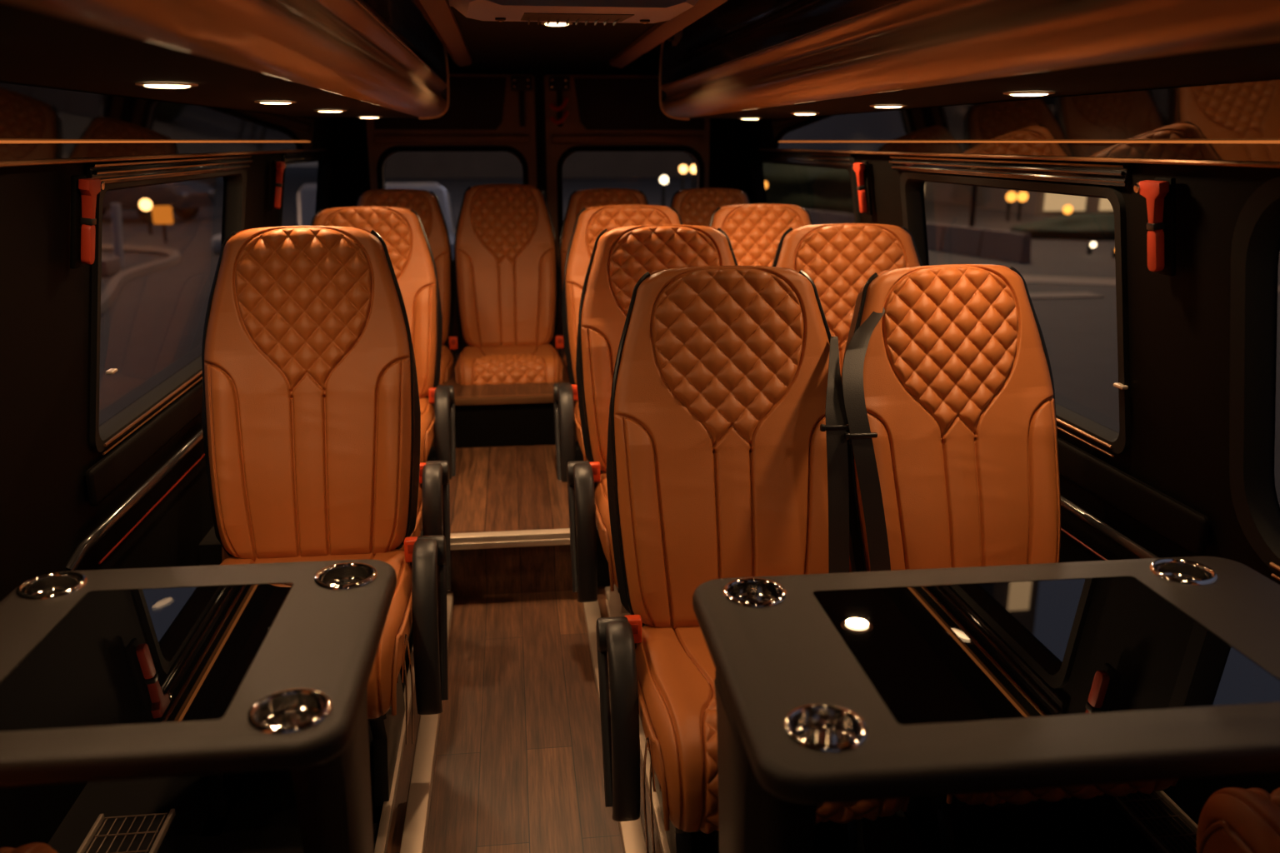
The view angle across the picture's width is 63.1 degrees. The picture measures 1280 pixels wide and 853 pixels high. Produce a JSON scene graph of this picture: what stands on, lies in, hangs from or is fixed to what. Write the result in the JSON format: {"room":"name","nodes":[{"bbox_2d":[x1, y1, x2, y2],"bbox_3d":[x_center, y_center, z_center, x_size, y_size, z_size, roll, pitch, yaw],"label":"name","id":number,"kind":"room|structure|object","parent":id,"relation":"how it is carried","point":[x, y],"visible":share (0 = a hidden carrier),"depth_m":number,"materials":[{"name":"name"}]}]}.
{"room":"vehicle interior","nodes":[
{"label":"vehicle interior","id":0,"kind":"room"},
{"bbox_2d":[0,117,338,849],"bbox_3d":[-1.075,-0.095,2.108,0.362,1.810,6.350,-2,15,-7],"label":"wall","id":1,"kind":"structure","parent":0,"point":[46,452],"depth_m":2.01,"materials":[{"name":"black"}]},
{"bbox_2d":[70,175,104,269],"bbox_3d":[-1.059,-0.393,1.994,0.059,0.174,0.076,-1,15,-5],"label":"hammer","id":2,"kind":"object","parent":1,"relation":"attached to","point":[84,191],"visible":1,"depth_m":1.97,"materials":[{"name":"brown plastic"}]},
{"bbox_2d":[65,428,203,570],"bbox_3d":[-1.350,-0.135,3.631,0.048,0.067,3.147,-2,15,-7],"label":"trim","id":3,"kind":"structure","parent":1,"relation":"attached to","point":[115,517],"depth_m":2.38,"materials":[{"name":"black"}]},
{"bbox_2d":[85,380,203,506],"bbox_3d":[-1.347,-0.264,3.652,0.018,0.082,3.040,-2,15,-7],"label":"trim","id":4,"kind":"structure","parent":1,"relation":"attached to","point":[105,476],"depth_m":2.48,"materials":[{"name":"black plastic"}]},
{"bbox_2d":[98,453,204,564],"bbox_3d":[-1.348,-0.104,3.695,0.005,0.005,3.040,-2,15,-7],"label":"trim","id":5,"kind":"structure","parent":1,"relation":"attached to","point":[203,455],"depth_m":2.54,"materials":[{"name":"red"}]},
{"bbox_2d":[0,140,309,143],"bbox_3d":[-0.977,-0.420,1.536,0.006,0.004,5.400,-2,15,-7],"label":"trim","id":6,"kind":"structure","parent":1,"relation":"attached to","point":[1,142],"depth_m":2.11,"materials":[{"name":"metal"}]},
{"bbox_2d":[0,82,314,160],"bbox_3d":[-0.988,-0.461,1.575,0.029,0.116,5.500,-2,15,-7],"label":"mirrored panel","id":7,"kind":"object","parent":1,"relation":"attached to","point":[27,112],"depth_m":2.13,"materials":[{"name":"black"}]},
{"bbox_2d":[0,148,324,166],"bbox_3d":[-1.014,-0.440,1.735,0.009,0.009,5.800,-2,15,-7],"label":"trim","id":8,"kind":"structure","parent":1,"relation":"attached to","point":[63,161],"depth_m":2.16,"materials":[{"name":"brown wood"}]},
{"bbox_2d":[89,169,246,454],"bbox_3d":[-1.224,-0.368,2.741,0.139,0.585,1.239,-2,15,-7],"label":"window","id":9,"kind":"structure","parent":1,"relation":"in","point":[101,437],"depth_m":2.46,"materials":[{"name":"black rubber"}]},
{"bbox_2d":[85,154,252,184],"bbox_3d":[-1.152,-0.665,2.658,0.023,0.045,1.300,-2,15,-7],"label":"trim","id":10,"kind":"structure","parent":1,"relation":"attached to","point":[134,170],"depth_m":2.43,"materials":[{"name":"black"}]},
{"bbox_2d":[0,0,449,119],"bbox_3d":[-0.709,-0.660,1.478,0.597,0.328,5.150,-2,15,-7],"label":"luggage rack","id":11,"kind":"object","parent":1,"relation":"attached to","point":[382,58],"visible":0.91,"depth_m":1.37,"materials":[{"name":"brown wood"}]},
{"bbox_2d":[135,82,198,88],"bbox_3d":[-0.748,-0.539,1.647,0.092,0.007,0.092,-2,15,-7],"label":"recessed light","id":12,"kind":"object","parent":11,"relation":"attached to","point":[157,85],"visible":1,"depth_m":1.62,"materials":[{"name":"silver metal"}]},
{"bbox_2d":[254,100,296,104],"bbox_3d":[-0.828,-0.736,2.367,0.092,0.007,0.092,-2,15,-7],"label":"recessed light","id":13,"kind":"object","parent":11,"relation":"attached to","point":[258,102],"visible":1,"depth_m":2.34,"materials":[{"name":"silver metal"}]},
{"bbox_2d":[268,160,286,210],"bbox_3d":[-1.271,-0.846,3.650,0.059,0.174,0.076,-1,15,-5],"label":"hammer","id":14,"kind":"object","parent":1,"relation":"attached to","point":[277,167],"visible":1,"depth_m":3.63,"materials":[{"name":"brown plastic"}]},
{"bbox_2d":[278,160,332,226],"bbox_3d":[-1.436,-0.848,4.416,0.139,0.585,1.102,-2,15,-7],"label":"window","id":15,"kind":"structure","parent":1,"relation":"in","point":[326,167],"depth_m":4.87,"materials":[{"name":"black rubber"}]},
{"bbox_2d":[281,150,336,164],"bbox_3d":[-1.369,-1.129,4.353,0.023,0.045,1.140,-2,15,-7],"label":"trim","id":16,"kind":"structure","parent":1,"relation":"attached to","point":[317,156],"depth_m":4.22,"materials":[{"name":"black"}]},
{"bbox_2d":[198,441,609,596],"bbox_3d":[-0.239,0.301,3.699,2.420,0.248,0.998,-2,15,-7],"label":"floor","id":17,"kind":"structure","parent":0,"point":[495,488],"depth_m":3.29,"materials":[{"name":"brown wood"}]},
{"bbox_2d":[310,206,455,479],"bbox_3d":[-0.947,-0.263,3.672,0.571,0.973,0.760,-2,15,-7],"label":"seat","id":18,"kind":"object","parent":17,"relation":"on","point":[402,232],"visible":0.31,"depth_m":3.81,"materials":[{"name":"orange leather"}]},
{"bbox_2d":[419,397,434,463],"bbox_3d":[-0.954,0.030,3.622,0.462,0.192,0.501,-2,15,-7],"label":"seat cushion","id":19,"kind":"object","parent":18,"relation":"on","point":[427,406],"depth_m":3.55,"materials":[{"name":"orange leather"}]},
{"bbox_2d":[450,528,569,549],"bbox_3d":[-0.376,0.341,3.168,0.460,0.038,0.046,-2,15,-7],"label":"trim","id":20,"kind":"structure","parent":17,"relation":"attached to","point":[548,537],"depth_m":3.15,"materials":[{"name":"silver metal"}]},
{"bbox_2d":[553,205,682,482],"bbox_3d":[-0.030,-0.280,3.699,0.568,0.962,0.757,-2,15,-7],"label":"seat","id":21,"kind":"object","parent":17,"relation":"on","point":[591,222],"visible":0.15,"depth_m":3.82,"materials":[{"name":"orange leather"}]},
{"bbox_2d":[575,400,601,474],"bbox_3d":[0.008,0.005,3.655,0.462,0.192,0.501,-2,15,-7],"label":"seat cushion","id":22,"kind":"object","parent":21,"relation":"on","point":[577,422],"depth_m":3.54,"materials":[{"name":"orange leather"}]},
{"bbox_2d":[709,204,813,266],"bbox_3d":[0.517,-0.296,3.755,0.564,0.962,0.758,-2,15,-7],"label":"seat","id":23,"kind":"object","parent":17,"relation":"on","point":[754,232],"visible":0.14,"depth_m":3.88,"materials":[{"name":"brown leather"}]},
{"bbox_2d":[428,334,578,446],"bbox_3d":[-0.381,-0.095,4.783,2.420,0.438,1.400,-2,15,-7],"label":"floor","id":24,"kind":"structure","parent":0,"point":[502,389],"depth_m":4.19,"materials":[{"name":"brown leather"}]},
{"bbox_2d":[355,189,457,384],"bbox_3d":[-1.039,-0.565,4.485,0.492,0.872,0.762,-2,15,-7],"label":"seat","id":25,"kind":"object","parent":24,"relation":"on","point":[426,203],"visible":0.23,"depth_m":4.64,"materials":[{"name":"orange leather"}]},
{"bbox_2d":[439,345,452,384],"bbox_3d":[-1.031,-0.228,4.450,0.443,0.192,0.501,-2,15,-7],"label":"seat cushion","id":26,"kind":"object","parent":25,"relation":"on","point":[447,356],"depth_m":4.34,"materials":[{"name":"orange leather"}]},
{"bbox_2d":[455,394,553,405],"bbox_3d":[-0.503,-0.104,4.028,0.440,0.028,0.040,-2,15,-7],"label":"trim","id":27,"kind":"structure","parent":24,"relation":"attached to","point":[534,398],"depth_m":4.01,"materials":[{"name":"brown metal"}]},
{"bbox_2d":[455,402,555,448],"bbox_3d":[-0.503,-0.008,4.056,0.440,0.174,0.009,-2,15,-7],"label":"trim","id":28,"kind":"structure","parent":24,"relation":"attached to","point":[523,424],"depth_m":4.05,"materials":[{"name":"black plastic"}]},
{"bbox_2d":[453,184,563,385],"bbox_3d":[-0.571,-0.583,4.511,0.494,0.893,0.765,-2,15,-7],"label":"seat","id":29,"kind":"object","parent":24,"relation":"on","point":[506,263],"visible":0.9,"depth_m":4.65,"materials":[{"name":"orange leather"}]},
{"bbox_2d":[455,344,561,385],"bbox_3d":[-0.561,-0.235,4.477,0.443,0.192,0.501,-2,15,-7],"label":"seat cushion","id":30,"kind":"object","parent":29,"relation":"on","point":[477,364],"depth_m":4.27,"materials":[{"name":"orange leather"}]},
{"bbox_2d":[558,188,648,374],"bbox_3d":[-0.102,-0.579,4.538,0.492,0.872,0.762,-2,15,-7],"label":"seat","id":31,"kind":"object","parent":24,"relation":"on","point":[578,200],"visible":0.11,"depth_m":4.68,"materials":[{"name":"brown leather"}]},
{"bbox_2d":[670,188,749,226],"bbox_3d":[0.363,-0.587,4.565,0.492,0.872,0.762,-2,15,-7],"label":"seat","id":32,"kind":"object","parent":24,"relation":"on","point":[696,207],"visible":0.13,"depth_m":4.70,"materials":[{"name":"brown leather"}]},
{"bbox_2d":[331,51,746,259],"bbox_3d":[-0.471,-0.953,5.263,2.170,1.840,0.050,-2,15,-7],"label":"wall","id":33,"kind":"structure","parent":0,"point":[352,175],"depth_m":5.07,"materials":[{"name":"black"}]},
{"bbox_2d":[365,74,537,336],"bbox_3d":[-0.904,-1.065,5.123,0.805,1.270,0.111,-2,15,-7],"label":"door","id":34,"kind":"structure","parent":33,"relation":"in","point":[485,112],"depth_m":5.00,"materials":[{"name":"brown metal"}]},
{"bbox_2d":[534,70,547,204],"bbox_3d":[-0.483,-1.084,5.155,0.046,1.290,0.045,-2,15,-7],"label":"door frame","id":35,"kind":"structure","parent":33,"relation":"attached to","point":[538,74],"depth_m":5.04,"materials":[{"name":"black rubber"}]},
{"bbox_2d":[544,75,709,334],"bbox_3d":[-0.062,-1.094,5.231,0.816,1.270,0.120,-2,15,-9],"label":"door","id":36,"kind":"structure","parent":33,"relation":"in","point":[583,112],"depth_m":5.08,"materials":[{"name":"brown"}]},
{"bbox_2d":[450,5,661,71],"bbox_3d":[-0.098,-0.951,1.999,1.900,0.120,6.350,-2,15,-7],"label":"ceiling","id":37,"kind":"structure","parent":0,"point":[492,45],"depth_m":3.67,"materials":[{"name":"black"}]},
{"bbox_2d":[413,0,472,66],"bbox_3d":[-0.384,-0.779,1.618,0.070,0.052,5.600,-2,15,-7],"label":"trim","id":38,"kind":"structure","parent":37,"relation":"attached to","point":[439,15],"depth_m":2.89,"materials":[{"name":"brown"}]},
{"bbox_2d":[447,0,698,25],"bbox_3d":[-0.147,-0.941,2.335,0.598,0.078,0.640,-2,15,-7],"label":"air conditioning unit","id":39,"kind":"object","parent":37,"relation":"attached to","point":[605,12],"visible":1,"depth_m":2.10,"materials":[{"name":"beige plastic"}]},
{"bbox_2d":[520,12,634,25],"bbox_3d":[-0.144,-0.912,2.314,0.237,0.026,0.296,-2,15,-7],"label":"grille","id":40,"kind":"object","parent":39,"relation":"attached to","point":[596,17],"depth_m":2.30,"materials":[{"name":"black plastic"}]},
{"bbox_2d":[610,0,727,68],"bbox_3d":[0.251,-0.799,1.694,0.070,0.052,5.600,-2,15,-7],"label":"trim","id":41,"kind":"structure","parent":37,"relation":"attached to","point":[660,32],"depth_m":3.03,"materials":[{"name":"brown"}]},
{"bbox_2d":[47,589,1121,852],"bbox_3d":[0.066,1.048,1.340,2.420,0.052,4.000,-2,15,-7],"label":"floor","id":42,"kind":"structure","parent":0,"point":[518,767],"depth_m":2.24,"materials":[{"name":"brown wood"}]},
{"bbox_2d":[0,843,57,852],"bbox_3d":[-0.888,0.541,1.008,0.492,1.124,0.745,-2,15,-7],"label":"seat","id":43,"kind":"object","parent":42,"relation":"on","point":[32,847],"visible":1,"depth_m":1.35,"materials":[{"name":"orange leather"}]},
{"bbox_2d":[76,809,177,852],"bbox_3d":[-0.913,0.901,1.613,0.138,0.110,0.840,-2,15,-7],"label":"floor vent","id":44,"kind":"object","parent":42,"relation":"in","point":[152,833],"visible":1,"depth_m":1.95,"materials":[{"name":"black plastic"}]},
{"bbox_2d":[0,559,396,852],"bbox_3d":[-0.635,0.626,1.453,0.572,0.725,0.534,-2,15,-6],"label":"table","id":45,"kind":"object","parent":42,"relation":"on","point":[152,672],"visible":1,"depth_m":1.29,"materials":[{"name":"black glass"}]},
{"bbox_2d":[199,225,448,837],"bbox_3d":[-0.703,0.180,2.252,0.558,1.165,0.771,-2,15,-7],"label":"seat","id":46,"kind":"object","parent":42,"relation":"on","point":[311,417],"visible":0.62,"depth_m":2.36,"materials":[{"name":"orange leather"}]},
{"bbox_2d":[220,549,412,719],"bbox_3d":[-0.718,0.423,2.182,0.462,0.192,0.501,-2,15,-7],"label":"seat cushion","id":47,"kind":"object","parent":46,"relation":"on","point":[390,657],"depth_m":2.16,"materials":[{"name":"orange leather"}]},
{"bbox_2d":[221,460,450,679],"bbox_3d":[-0.799,0.138,2.818,0.548,0.946,0.708,-2,15,-7],"label":"seat","id":48,"kind":"object","parent":42,"relation":"on","point":[433,504],"visible":0.05,"depth_m":2.80,"materials":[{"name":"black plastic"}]},
{"bbox_2d":[224,483,422,559],"bbox_3d":[-0.814,0.275,2.746,0.462,0.192,0.501,-2,15,-7],"label":"seat cushion","id":49,"kind":"object","parent":48,"relation":"on","point":[417,532],"depth_m":2.76,"materials":[{"name":"leather"}]},
{"bbox_2d":[374,644,414,852],"bbox_3d":[-0.408,1.043,1.262,0.020,0.022,3.970,-2,15,-7],"label":"trim","id":50,"kind":"structure","parent":42,"relation":"on","point":[382,837],"depth_m":2.22,"materials":[{"name":"beige metal"}]},
{"bbox_2d":[400,592,453,852],"bbox_3d":[-0.346,1.037,1.268,0.044,0.030,3.970,-2,15,-7],"label":"trim","id":51,"kind":"structure","parent":42,"relation":"on","point":[415,828],"depth_m":2.22,"materials":[{"name":"beige metal"}]},
{"bbox_2d":[582,600,646,852],"bbox_3d":[0.082,1.023,1.319,0.044,0.030,3.970,-2,15,-7],"label":"trim","id":52,"kind":"structure","parent":42,"relation":"on","point":[632,833],"depth_m":2.56,"materials":[{"name":"beige metal"}]},
{"bbox_2d":[605,586,669,852],"bbox_3d":[0.144,1.025,1.328,0.020,0.022,3.970,-2,15,-7],"label":"trim","id":53,"kind":"structure","parent":42,"relation":"on","point":[662,835],"depth_m":2.19,"materials":[{"name":"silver metal"}]},
{"bbox_2d":[566,225,738,617],"bbox_3d":[0.081,0.034,2.872,0.573,1.119,0.760,-2,15,-7],"label":"seat","id":54,"kind":"object","parent":42,"relation":"on","point":[621,256],"visible":0.31,"depth_m":2.97,"materials":[{"name":"brown leather"}]},
{"bbox_2d":[595,472,618,588],"bbox_3d":[0.117,0.258,2.808,0.462,0.192,0.501,-2,15,-7],"label":"seat cushion","id":55,"kind":"object","parent":54,"relation":"on","point":[602,510],"depth_m":2.69,"materials":[{"name":"orange leather"}]},
{"bbox_2d":[595,265,909,852],"bbox_3d":[0.196,0.269,2.052,0.574,1.098,0.771,-2,15,-7],"label":"seat","id":56,"kind":"object","parent":42,"relation":"on","point":[727,450],"visible":0.56,"depth_m":2.17,"materials":[{"name":"brown leather"}]},
{"bbox_2d":[635,625,904,834],"bbox_3d":[0.233,0.543,1.998,0.462,0.192,0.501,-2,15,-7],"label":"seat cushion","id":57,"kind":"object","parent":56,"relation":"on","point":[675,697],"depth_m":1.81,"materials":[{"name":"orange leather"}]},
{"bbox_2d":[771,223,922,572],"bbox_3d":[0.663,0.020,2.921,0.580,1.119,0.760,-2,15,-7],"label":"seat","id":58,"kind":"object","parent":42,"relation":"on","point":[840,259],"visible":0.18,"depth_m":3.03,"materials":[{"name":"brown leather"}]},
{"bbox_2d":[692,556,1279,852],"bbox_3d":[0.548,0.626,1.455,0.902,0.725,0.523,-2,15,-6],"label":"table","id":59,"kind":"object","parent":42,"relation":"on","point":[879,685],"visible":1,"depth_m":1.28,"materials":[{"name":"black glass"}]},
{"bbox_2d":[841,264,1178,852],"bbox_3d":[0.719,0.255,2.110,0.604,1.094,0.769,-2,15,-7],"label":"seat","id":60,"kind":"object","parent":42,"relation":"on","point":[947,380],"visible":0.41,"depth_m":2.23,"materials":[{"name":"brown leather"}]},
{"bbox_2d":[954,779,1176,806],"bbox_3d":[0.736,0.513,2.043,0.462,0.192,0.501,-2,15,-7],"label":"seat cushion","id":61,"kind":"object","parent":60,"relation":"on","point":[1117,790],"depth_m":1.84,"materials":[{"name":"orange leather"}]},
{"bbox_2d":[1113,790,1197,852],"bbox_3d":[1.022,0.860,1.766,0.108,0.110,0.840,-2,15,-7],"label":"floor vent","id":62,"kind":"object","parent":42,"relation":"in","point":[1153,822],"visible":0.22,"depth_m":1.99,"materials":[{"name":"black plastic"}]},
{"bbox_2d":[1196,787,1279,852],"bbox_3d":[1.017,0.500,1.157,0.492,1.124,0.745,-2,15,-7],"label":"seat","id":63,"kind":"object","parent":42,"relation":"on","point":[1232,820],"visible":1,"depth_m":1.43,"materials":[{"name":"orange leather"}]},
{"bbox_2d":[737,80,1279,824],"bbox_3d":[0.897,-0.159,2.343,0.370,1.810,6.350,-2,15,-7],"label":"wall","id":64,"kind":"structure","parent":0,"point":[1179,324],"depth_m":1.95,"materials":[{"name":"black plastic"}]},
{"bbox_2d":[744,150,855,166],"bbox_3d":[0.621,-1.118,4.313,0.023,0.045,1.630,-2,15,-7],"label":"trim","id":65,"kind":"structure","parent":64,"relation":"attached to","point":[823,158],"depth_m":4.08,"materials":[{"name":"black"}]},
{"bbox_2d":[748,159,860,223],"bbox_3d":[0.694,-0.826,4.402,0.146,0.590,1.606,-2,15,-7],"label":"window","id":66,"kind":"structure","parent":64,"relation":"in","point":[754,166],"depth_m":4.88,"materials":[{"name":"black rubber"}]},
{"bbox_2d":[851,160,872,214],"bbox_3d":[0.733,-0.786,3.431,0.059,0.174,0.076,-2,15,-9],"label":"hammer","id":67,"kind":"object","parent":64,"relation":"attached to","point":[862,170],"visible":1,"depth_m":3.41,"materials":[{"name":"red plastic"}]},
{"bbox_2d":[659,0,1279,119],"bbox_3d":[0.683,-0.705,1.644,0.597,0.328,5.150,-2,15,-7],"label":"luggage rack","id":68,"kind":"object","parent":64,"relation":"attached to","point":[762,59],"visible":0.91,"depth_m":1.63,"materials":[{"name":"brown wood"}]},
{"bbox_2d":[667,30,682,45],"bbox_3d":[0.123,-1.358,3.630,0.050,0.060,0.034,-2,15,-7],"label":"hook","id":69,"kind":"object","parent":68,"relation":"attached to","point":[676,37],"visible":0.56,"depth_m":3.62,"materials":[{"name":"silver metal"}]},
{"bbox_2d":[870,105,906,108],"bbox_3d":[0.626,-0.807,2.627,0.092,0.007,0.092,-2,15,-7],"label":"recessed light","id":70,"kind":"object","parent":68,"relation":"attached to","point":[874,106],"visible":1,"depth_m":2.60,"materials":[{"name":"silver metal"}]},
{"bbox_2d":[1003,91,1054,96],"bbox_3d":[0.724,-0.619,1.939,0.092,0.007,0.092,-2,15,-7],"label":"recessed light","id":71,"kind":"object","parent":68,"relation":"attached to","point":[1013,93],"visible":1,"depth_m":1.91,"materials":[{"name":"silver metal"}]},
{"bbox_2d":[889,155,1131,186],"bbox_3d":[0.844,-0.641,2.570,0.023,0.045,1.250,-2,15,-7],"label":"trim","id":72,"kind":"structure","parent":64,"relation":"attached to","point":[1119,174],"depth_m":2.35,"materials":[{"name":"black"}]},
{"bbox_2d":[900,172,1130,457],"bbox_3d":[0.919,-0.343,2.642,0.140,0.558,1.184,-2,15,-7],"label":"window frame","id":73,"kind":"structure","parent":64,"relation":"in","point":[911,183],"depth_m":2.24,"materials":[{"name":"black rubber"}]},
{"bbox_2d":[759,148,1279,168],"bbox_3d":[0.900,-0.502,1.963,0.009,0.009,5.800,-2,15,-7],"label":"trim","id":74,"kind":"structure","parent":64,"relation":"attached to","point":[1148,161],"depth_m":2.08,"materials":[{"name":"brown wood"}]},
{"bbox_2d":[771,80,1279,161],"bbox_3d":[0.910,-0.523,1.802,0.030,0.116,5.500,-2,15,-7],"label":"mirrored panel","id":75,"kind":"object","parent":64,"relation":"attached to","point":[1250,111],"depth_m":2.04,"materials":[{"name":"black mirror"}]},
{"bbox_2d":[778,140,1279,143],"bbox_3d":[0.911,-0.481,1.761,0.006,0.004,5.400,-2,15,-7],"label":"trim","id":76,"kind":"structure","parent":64,"relation":"attached to","point":[1053,142],"depth_m":2.06,"materials":[{"name":"metal"}]},
{"bbox_2d":[1060,528,1107,560],"bbox_3d":[0.826,-0.102,3.687,0.005,0.005,3.590,-2,15,-7],"label":"trim","id":77,"kind":"structure","parent":64,"relation":"attached to","point":[1062,529],"depth_m":2.34,"materials":[{"name":"red"}]},
{"bbox_2d":[1060,495,1159,559],"bbox_3d":[0.840,-0.134,3.624,0.048,0.067,3.697,-2,15,-7],"label":"trim","id":78,"kind":"structure","parent":64,"relation":"attached to","point":[1097,524],"depth_m":2.23,"materials":[{"name":"black"}]},
{"bbox_2d":[1057,436,1209,556],"bbox_3d":[0.825,-0.262,3.643,0.018,0.082,3.590,-2,15,-7],"label":"trim","id":79,"kind":"structure","parent":64,"relation":"attached to","point":[1182,526],"depth_m":2.12,"materials":[{"name":"black"}]},
{"bbox_2d":[1133,176,1175,276],"bbox_3d":[0.931,-0.362,1.881,0.059,0.174,0.076,-2,15,-9],"label":"hammer","id":80,"kind":"object","parent":64,"relation":"attached to","point":[1159,193],"visible":1,"depth_m":1.86,"materials":[{"name":"red plastic"}]},
{"bbox_2d":[1229,175,1279,580],"bbox_3d":[1.111,0.075,1.161,0.157,0.663,1.292,-2,15,-7],"label":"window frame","id":81,"kind":"structure","parent":64,"relation":"in","point":[1256,238],"depth_m":1.75,"materials":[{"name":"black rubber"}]},
{"label":"outside","id":82,"kind":"structure","parent":0,"visible":0},
{"bbox_2d":[99,166,1279,505],"bbox_3d":[-4.289,-7.190,34.046,120.000,0.200,110.000,-2,15,-7],"label":"ground","id":83,"kind":"structure","parent":82,"point":[153,328],"depth_m":13.27,"materials":[{"name":"grey asphalt"}]},
{"bbox_2d":[101,256,121,277],"bbox_3d":[-8.324,-2.409,15.721,0.750,0.250,0.600,-2,15,-7],"label":"concrete block","id":84,"kind":"object","parent":83,"relation":"on","point":[111,266],"visible":0.43,"depth_m":15.66,"materials":[{"name":"grey concrete"}]},
{"bbox_2d":[110,203,124,267],"bbox_3d":[-8.369,-3.062,16.685,0.205,1.009,0.135,-2,15,-7],"label":"bollard","id":85,"kind":"object","parent":83,"relation":"on","point":[115,207],"visible":0.79,"depth_m":16.63,"materials":[{"name":"grey paint"}]},
{"bbox_2d":[100,244,182,315],"bbox_3d":[-11.300,-2.631,16.891,18.202,0.194,6.335,10,18,32],"label":"kerb","id":86,"kind":"object","parent":83,"relation":"on","point":[111,291],"visible":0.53,"depth_m":16.00,"materials":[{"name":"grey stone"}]},
{"bbox_2d":[139,198,152,234],"bbox_3d":[-10.633,-4.527,22.477,0.260,0.770,0.270,-2,15,-7],"label":"street lamp","id":87,"kind":"object","parent":83,"relation":"on","point":[145,204],"visible":0.99,"depth_m":22.38,"materials":[{"name":"yellow glass"}]},
{"bbox_2d":[102,180,214,223],"bbox_3d":[-13.218,-5.966,26.448,4.380,1.450,1.760,2,15,8],"label":"car","id":88,"kind":"object","parent":83,"relation":"on","point":[186,198],"visible":0.44,"depth_m":25.60,"materials":[{"name":"grey paint"}]},
{"bbox_2d":[151,205,173,243],"bbox_3d":[-9.454,-4.013,20.674,0.380,0.730,0.100,-2,15,-7],"label":"illuminated sign","id":89,"kind":"object","parent":83,"relation":"on","point":[162,215],"visible":1,"depth_m":20.59,"materials":[{"name":"orange plastic"}]},
{"bbox_2d":[191,177,217,184],"bbox_3d":[-27.942,-17.457,43.722,16.400,14.500,8.300,-2,15,-7],"label":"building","id":90,"kind":"structure","parent":83,"relation":"on","point":[209,181],"depth_m":49.11,"materials":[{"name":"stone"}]},
{"bbox_2d":[210,234,221,254],"bbox_3d":[-7.345,-3.322,18.887,0.700,0.340,0.700,-2,15,-7],"label":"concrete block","id":91,"kind":"object","parent":83,"relation":"on","point":[216,240],"visible":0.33,"depth_m":18.54,"materials":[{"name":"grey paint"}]},
{"bbox_2d":[295,182,455,259],"bbox_3d":[-3.181,-2.171,12.579,1.760,1.450,4.380,-4,16,-14],"label":"car","id":92,"kind":"object","parent":83,"relation":"on","point":[305,199],"visible":0.05,"depth_m":11.71,"materials":[{"name":"grey paint"}]},
{"bbox_2d":[384,151,695,178],"bbox_3d":[-6.831,-20.903,60.106,22.400,12.500,8.300,-2,15,-7],"label":"building","id":93,"kind":"structure","parent":83,"relation":"on","point":[401,164],"depth_m":57.90,"materials":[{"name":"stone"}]},
{"bbox_2d":[660,175,668,206],"bbox_3d":[0.575,-5.357,24.734,0.196,1.180,0.220,8,17,26],"label":"street lamp","id":94,"kind":"object","parent":83,"relation":"on","point":[663,180],"visible":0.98,"depth_m":24.70,"materials":[{"name":"white glass"}]},
{"bbox_2d":[679,165,687,189],"bbox_3d":[1.225,-6.773,29.645,0.235,1.320,0.240,-13,20,-39],"label":"street lamp","id":95,"kind":"object","parent":83,"relation":"on","point":[682,168],"visible":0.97,"depth_m":29.48,"materials":[{"name":"yellow glass"}]},
{"bbox_2d":[690,165,695,189],"bbox_3d":[1.533,-6.783,29.681,0.235,1.320,0.240,-13,20,-39],"label":"street lamp","id":96,"kind":"object","parent":83,"relation":"on","point":[692,168],"visible":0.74,"depth_m":29.65,"materials":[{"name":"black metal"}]},
{"bbox_2d":[762,162,854,214],"bbox_3d":[4.702,-6.870,27.922,5.621,2.486,3.084,-2,15,-7],"label":"hedge","id":97,"kind":"object","parent":83,"relation":"on","point":[826,189],"visible":0.11,"depth_m":26.80,"materials":[{"name":"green plant"}]},
{"bbox_2d":[806,209,1030,262],"bbox_3d":[5.055,-3.855,20.589,0.240,0.470,7.223,-6,17,-22],"label":"wall","id":98,"kind":"structure","parent":83,"relation":"on","point":[987,243],"depth_m":18.48,"materials":[{"name":"concrete"}]},
{"bbox_2d":[968,185,977,227],"bbox_3d":[7.229,-8.024,21.712,0.600,7.920,0.240,-2,15,-7],"label":"street lamp","id":99,"kind":"object","parent":83,"relation":"on","point":[974,189],"visible":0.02,"depth_m":22.56,"materials":[{"name":"black metal"}]},
{"bbox_2d":[1005,191,1016,220],"bbox_3d":[9.360,-5.563,26.319,0.260,0.740,0.270,-2,15,-7],"label":"street lamp","id":100,"kind":"object","parent":83,"relation":"on","point":[1011,196],"visible":1,"depth_m":26.22,"materials":[{"name":"yellow glass"}]},
{"bbox_2d":[924,181,1114,215],"bbox_3d":[15.164,-10.325,31.865,10.100,7.000,8.300,-2,15,-7],"label":"building","id":101,"kind":"structure","parent":83,"relation":"on","point":[1037,203],"depth_m":29.64,"materials":[{"name":"stone"}]},
{"bbox_2d":[1016,191,1028,220],"bbox_3d":[9.658,-5.573,26.355,0.260,0.740,0.270,-2,15,-7],"label":"street lamp","id":102,"kind":"object","parent":83,"relation":"on","point":[1022,196],"visible":1,"depth_m":26.25,"materials":[{"name":"yellow glass"}]},
{"bbox_2d":[1009,213,1114,240],"bbox_3d":[9.927,-4.157,22.067,4.429,0.716,1.860,-2,15,-7],"label":"hedge","id":103,"kind":"object","parent":83,"relation":"on","point":[1091,227],"visible":0.36,"depth_m":21.48,"materials":[{"name":"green plant"}]},
{"bbox_2d":[1021,275,1279,299],"bbox_3d":[5.852,-1.694,13.545,13.341,0.020,4.109,6,16,20],"label":"pavement edge","id":104,"kind":"object","parent":83,"relation":"on","point":[1035,279],"visible":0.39,"depth_m":14.83,"materials":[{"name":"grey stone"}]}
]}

